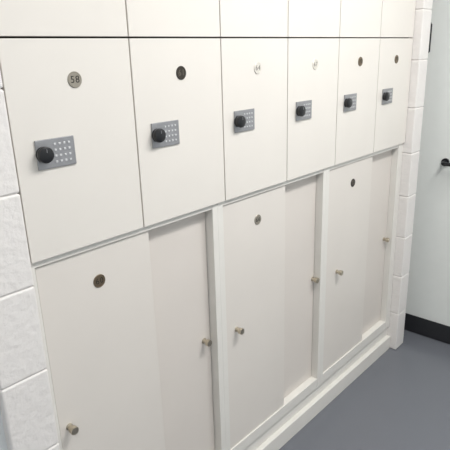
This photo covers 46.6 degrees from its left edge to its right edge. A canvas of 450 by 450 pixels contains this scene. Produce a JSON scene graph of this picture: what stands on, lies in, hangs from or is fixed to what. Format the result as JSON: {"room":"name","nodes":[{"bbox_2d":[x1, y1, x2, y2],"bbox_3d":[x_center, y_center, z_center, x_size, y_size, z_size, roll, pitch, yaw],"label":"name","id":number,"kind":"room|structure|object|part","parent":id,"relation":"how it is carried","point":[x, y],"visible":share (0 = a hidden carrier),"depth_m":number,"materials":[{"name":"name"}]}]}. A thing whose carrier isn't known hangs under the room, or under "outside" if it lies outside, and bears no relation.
{"room":"changing room","nodes":[
{"label":"changing room","id":0,"kind":"room"},
{"bbox_2d":[0,412,7,449],"bbox_3d":[-0.491,-0.224,1.369,0.580,2.500,3.635,14,24,40],"label":"wall","id":1,"kind":"structure","parent":0,"point":[3,445],"depth_m":1.13,"materials":[{"name":"paint"}]},
{"bbox_2d":[0,71,59,449],"bbox_3d":[-0.612,-0.140,1.126,0.464,2.500,0.107,14,24,40],"label":"wall pier","id":2,"kind":"object","parent":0,"point":[26,405],"depth_m":1.09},
{"bbox_2d":[279,329,449,449],"bbox_3d":[0.444,1.239,0.995,3.000,0.100,3.835,14,24,40],"label":"floor","id":3,"kind":"structure","parent":0,"point":[401,401],"depth_m":2.21,"materials":[{"name":"plastic"}]},
{"bbox_2d":[31,204,225,449],"bbox_3d":[-0.357,0.409,1.567,0.462,0.924,0.575,14,24,40],"label":"base cabinet","id":4,"kind":"object","parent":3,"relation":"on","point":[131,322],"visible":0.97,"depth_m":1.37,"materials":[{"name":"paint"}]},
{"bbox_2d":[0,38,142,262],"bbox_3d":[-0.465,-0.206,1.254,0.472,0.443,0.300,14,24,40],"label":"locker","id":5,"kind":"object","parent":4,"relation":"on","point":[69,101],"visible":1,"depth_m":1.10,"materials":[{"name":"metal"}]},
{"bbox_3d":[-0.359,-0.140,1.044,0.019,0.034,0.034,14,24,40],"label":"knob","id":6,"kind":"part","parent":5,"relation":"part of","materials":[{"name":"black plastic"}]},
{"bbox_3d":[-0.347,-0.149,1.073,0.004,0.060,0.088,14,24,40],"label":"lock plate","id":7,"kind":"part","parent":5,"relation":"part of","materials":[{"name":"grey metal"}]},
{"bbox_2d":[0,0,127,37],"bbox_3d":[-0.478,-0.627,1.116,0.472,0.443,0.300,14,24,40],"label":"locker","id":8,"kind":"object","parent":5,"relation":"on","point":[18,18],"visible":0.81,"depth_m":1.03,"materials":[{"name":"metal"}]},
{"bbox_3d":[-0.363,0.485,1.244,0.026,0.021,0.021,14,24,40],"label":"door pull","id":9,"kind":"part","parent":4,"relation":"part of","materials":[{"name":"silver metal"}]},
{"bbox_3d":[-0.291,0.462,1.352,0.016,0.864,0.310,14,24,40],"label":"sliding door","id":10,"kind":"part","parent":4,"relation":"part of","materials":[{"name":"laminate"}]},
{"bbox_2d":[128,38,224,226],"bbox_3d":[-0.264,-0.281,1.464,0.472,0.443,0.300,14,24,40],"label":"locker","id":11,"kind":"object","parent":4,"relation":"on","point":[177,88],"visible":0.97,"depth_m":1.31,"materials":[{"name":"metal"}]},
{"bbox_3d":[-0.158,-0.215,1.254,0.019,0.034,0.034,14,24,40],"label":"knob","id":12,"kind":"part","parent":11,"relation":"part of","materials":[{"name":"black plastic"}]},
{"bbox_3d":[-0.145,-0.224,1.282,0.004,0.060,0.088,14,24,40],"label":"lock plate","id":13,"kind":"part","parent":11,"relation":"part of","materials":[{"name":"grey metal"}]},
{"bbox_2d":[123,0,219,37],"bbox_3d":[-0.277,-0.702,1.326,0.472,0.443,0.300,14,24,40],"label":"locker","id":14,"kind":"object","parent":11,"relation":"on","point":[144,18],"visible":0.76,"depth_m":1.23,"materials":[{"name":"metal"}]},
{"bbox_3d":[-0.138,0.394,1.544,0.016,0.865,0.258,14,24,40],"label":"sliding door","id":15,"kind":"part","parent":4,"relation":"part of","materials":[{"name":"laminate"}]},
{"bbox_3d":[-0.055,0.358,1.597,0.026,0.021,0.021,14,24,40],"label":"door pull","id":16,"kind":"part","parent":4,"relation":"part of","materials":[{"name":"silver metal"}]},
{"bbox_2d":[217,168,326,449],"bbox_3d":[0.031,0.264,1.971,0.462,0.924,0.582,14,24,40],"label":"base cabinet","id":17,"kind":"object","parent":3,"relation":"on","point":[271,239],"visible":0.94,"depth_m":1.82,"materials":[{"name":"paint"}]},
{"bbox_3d":[0.047,0.338,1.672,0.026,0.021,0.021,14,24,40],"label":"door pull","id":18,"kind":"part","parent":17,"relation":"part of","materials":[{"name":"silver metal"}]},
{"bbox_2d":[220,38,287,200],"bbox_3d":[-0.063,-0.356,1.674,0.472,0.443,0.300,14,24,40],"label":"locker","id":19,"kind":"object","parent":17,"relation":"on","point":[253,70],"visible":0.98,"depth_m":1.52,"materials":[{"name":"metal"}]},
{"bbox_3d":[0.043,-0.290,1.463,0.019,0.034,0.034,14,24,40],"label":"knob","id":20,"kind":"part","parent":19,"relation":"part of","materials":[{"name":"black plastic"}]},
{"bbox_3d":[0.056,-0.298,1.492,0.004,0.060,0.088,14,24,40],"label":"lock plate","id":21,"kind":"part","parent":19,"relation":"part of","materials":[{"name":"grey metal"}]},
{"bbox_2d":[215,0,287,37],"bbox_3d":[-0.076,-0.777,1.535,0.472,0.443,0.300,14,24,40],"label":"locker","id":22,"kind":"object","parent":19,"relation":"on","point":[237,18],"visible":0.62,"depth_m":1.44,"materials":[{"name":"metal"}]},
{"bbox_3d":[0.103,0.316,1.763,0.016,0.864,0.311,14,24,40],"label":"sliding door","id":23,"kind":"part","parent":17,"relation":"part of","materials":[{"name":"laminate"}]},
{"bbox_3d":[0.255,0.248,1.953,0.016,0.865,0.253,14,24,40],"label":"sliding door","id":24,"kind":"part","parent":17,"relation":"part of","materials":[{"name":"laminate"}]},
{"bbox_2d":[287,38,338,180],"bbox_3d":[0.138,-0.430,1.883,0.472,0.443,0.300,14,24,40],"label":"locker","id":25,"kind":"object","parent":17,"relation":"on","point":[312,63],"visible":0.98,"depth_m":1.73,"materials":[{"name":"metal"}]},
{"bbox_3d":[0.244,-0.365,1.673,0.019,0.034,0.034,14,24,40],"label":"knob","id":26,"kind":"part","parent":25,"relation":"part of","materials":[{"name":"black plastic"}]},
{"bbox_3d":[0.257,-0.373,1.701,0.004,0.060,0.088,14,24,40],"label":"lock plate","id":27,"kind":"part","parent":25,"relation":"part of","materials":[{"name":"grey metal"}]},
{"bbox_2d":[283,0,340,37],"bbox_3d":[0.125,-0.852,1.745,0.472,0.443,0.300,14,24,40],"label":"locker","id":28,"kind":"object","parent":25,"relation":"on","point":[306,18],"visible":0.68,"depth_m":1.65,"materials":[{"name":"metal"}]},
{"bbox_3d":[0.348,0.212,2.018,0.026,0.021,0.021,14,24,40],"label":"door pull","id":29,"kind":"part","parent":17,"relation":"part of","materials":[{"name":"silver metal"}]},
{"bbox_2d":[244,328,389,449],"bbox_3d":[0.066,0.752,2.161,0.453,0.122,1.800,14,24,40],"label":"plinth","id":30,"kind":"object","parent":3,"relation":"on","point":[292,422],"visible":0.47,"depth_m":2.20,"materials":[{"name":"paint"}]},
{"bbox_2d":[320,143,402,384],"bbox_3d":[0.442,0.111,2.399,0.462,0.924,0.643,14,24,40],"label":"base cabinet","id":31,"kind":"object","parent":3,"relation":"on","point":[362,193],"visible":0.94,"depth_m":2.25,"materials":[{"name":"paint"}]},
{"bbox_3d":[0.461,0.191,2.106,0.026,0.021,0.021,14,24,40],"label":"door pull","id":32,"kind":"part","parent":31,"relation":"part of","materials":[{"name":"silver metal"}]},
{"bbox_3d":[0.503,0.167,2.179,0.016,0.864,0.342,14,24,40],"label":"sliding door","id":33,"kind":"part","parent":31,"relation":"part of","materials":[{"name":"laminate"}]},
{"bbox_2d":[335,38,379,164],"bbox_3d":[0.340,-0.505,2.093,0.472,0.443,0.300,14,24,40],"label":"locker","id":34,"kind":"object","parent":31,"relation":"on","point":[358,61],"visible":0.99,"depth_m":1.94,"materials":[{"name":"metal"}]},
{"bbox_3d":[0.445,-0.440,1.883,0.019,0.034,0.034,14,24,40],"label":"knob","id":35,"kind":"part","parent":34,"relation":"part of","materials":[{"name":"black plastic"}]},
{"bbox_3d":[0.458,-0.448,1.911,0.004,0.060,0.088,14,24,40],"label":"lock plate","id":36,"kind":"part","parent":34,"relation":"part of","materials":[{"name":"grey metal"}]},
{"bbox_2d":[335,0,381,37],"bbox_3d":[0.327,-0.927,1.955,0.472,0.443,0.300,14,24,40],"label":"locker","id":37,"kind":"object","parent":34,"relation":"on","point":[358,18],"visible":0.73,"depth_m":1.86,"materials":[{"name":"metal"}]},
{"bbox_3d":[0.667,0.094,2.383,0.016,0.865,0.260,14,24,40],"label":"sliding door","id":38,"kind":"part","parent":31,"relation":"part of","materials":[{"name":"laminate"}]},
{"bbox_2d":[373,38,412,152],"bbox_3d":[0.541,-0.580,2.302,0.472,0.443,0.300,14,24,40],"label":"locker","id":39,"kind":"object","parent":31,"relation":"on","point":[395,54],"visible":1,"depth_m":2.15,"materials":[{"name":"metal"}]},
{"bbox_3d":[0.646,-0.515,2.092,0.019,0.034,0.034,14,24,40],"label":"knob","id":40,"kind":"part","parent":39,"relation":"part of","materials":[{"name":"black plastic"}]},
{"bbox_3d":[0.659,-0.523,2.120,0.004,0.060,0.088,14,24,40],"label":"lock plate","id":41,"kind":"part","parent":39,"relation":"part of","materials":[{"name":"grey metal"}]},
{"bbox_2d":[376,0,415,37],"bbox_3d":[0.528,-1.002,2.164,0.472,0.443,0.300,14,24,40],"label":"locker","id":42,"kind":"object","parent":39,"relation":"on","point":[397,16],"visible":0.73,"depth_m":2.07,"materials":[{"name":"metal"}]},
{"bbox_2d":[387,0,432,348],"bbox_3d":[0.673,-0.612,2.443,0.495,2.500,0.088,14,24,40],"label":"wall pier","id":43,"kind":"object","parent":3,"relation":"on","point":[423,12],"depth_m":2.38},
{"bbox_2d":[441,161,449,166],"bbox_3d":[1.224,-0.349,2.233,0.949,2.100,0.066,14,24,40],"label":"door handle","id":44,"kind":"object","parent":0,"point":[443,163],"depth_m":2.41,"materials":[{"name":"black metal"}]},
{"bbox_3d":[1.621,-0.471,1.927,2.900,2.500,0.100,14,24,40],"label":"wall","id":45,"kind":"structure","parent":0,"visible":0},
{"bbox_2d":[405,0,449,325],"bbox_3d":[1.241,-0.375,2.246,0.839,1.940,0.011,14,24,40],"label":"door","id":46,"kind":"structure","parent":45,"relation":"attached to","point":[428,293],"depth_m":2.54,"materials":[{"name":"white paint"}]},
{"bbox_2d":[404,313,449,343],"bbox_3d":[1.246,0.587,2.583,0.904,0.096,0.014,14,24,40],"label":"kick plate","id":47,"kind":"object","parent":46,"relation":"attached to","point":[431,329],"visible":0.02,"depth_m":2.73,"materials":[{"name":"black rubber"}]}
]}

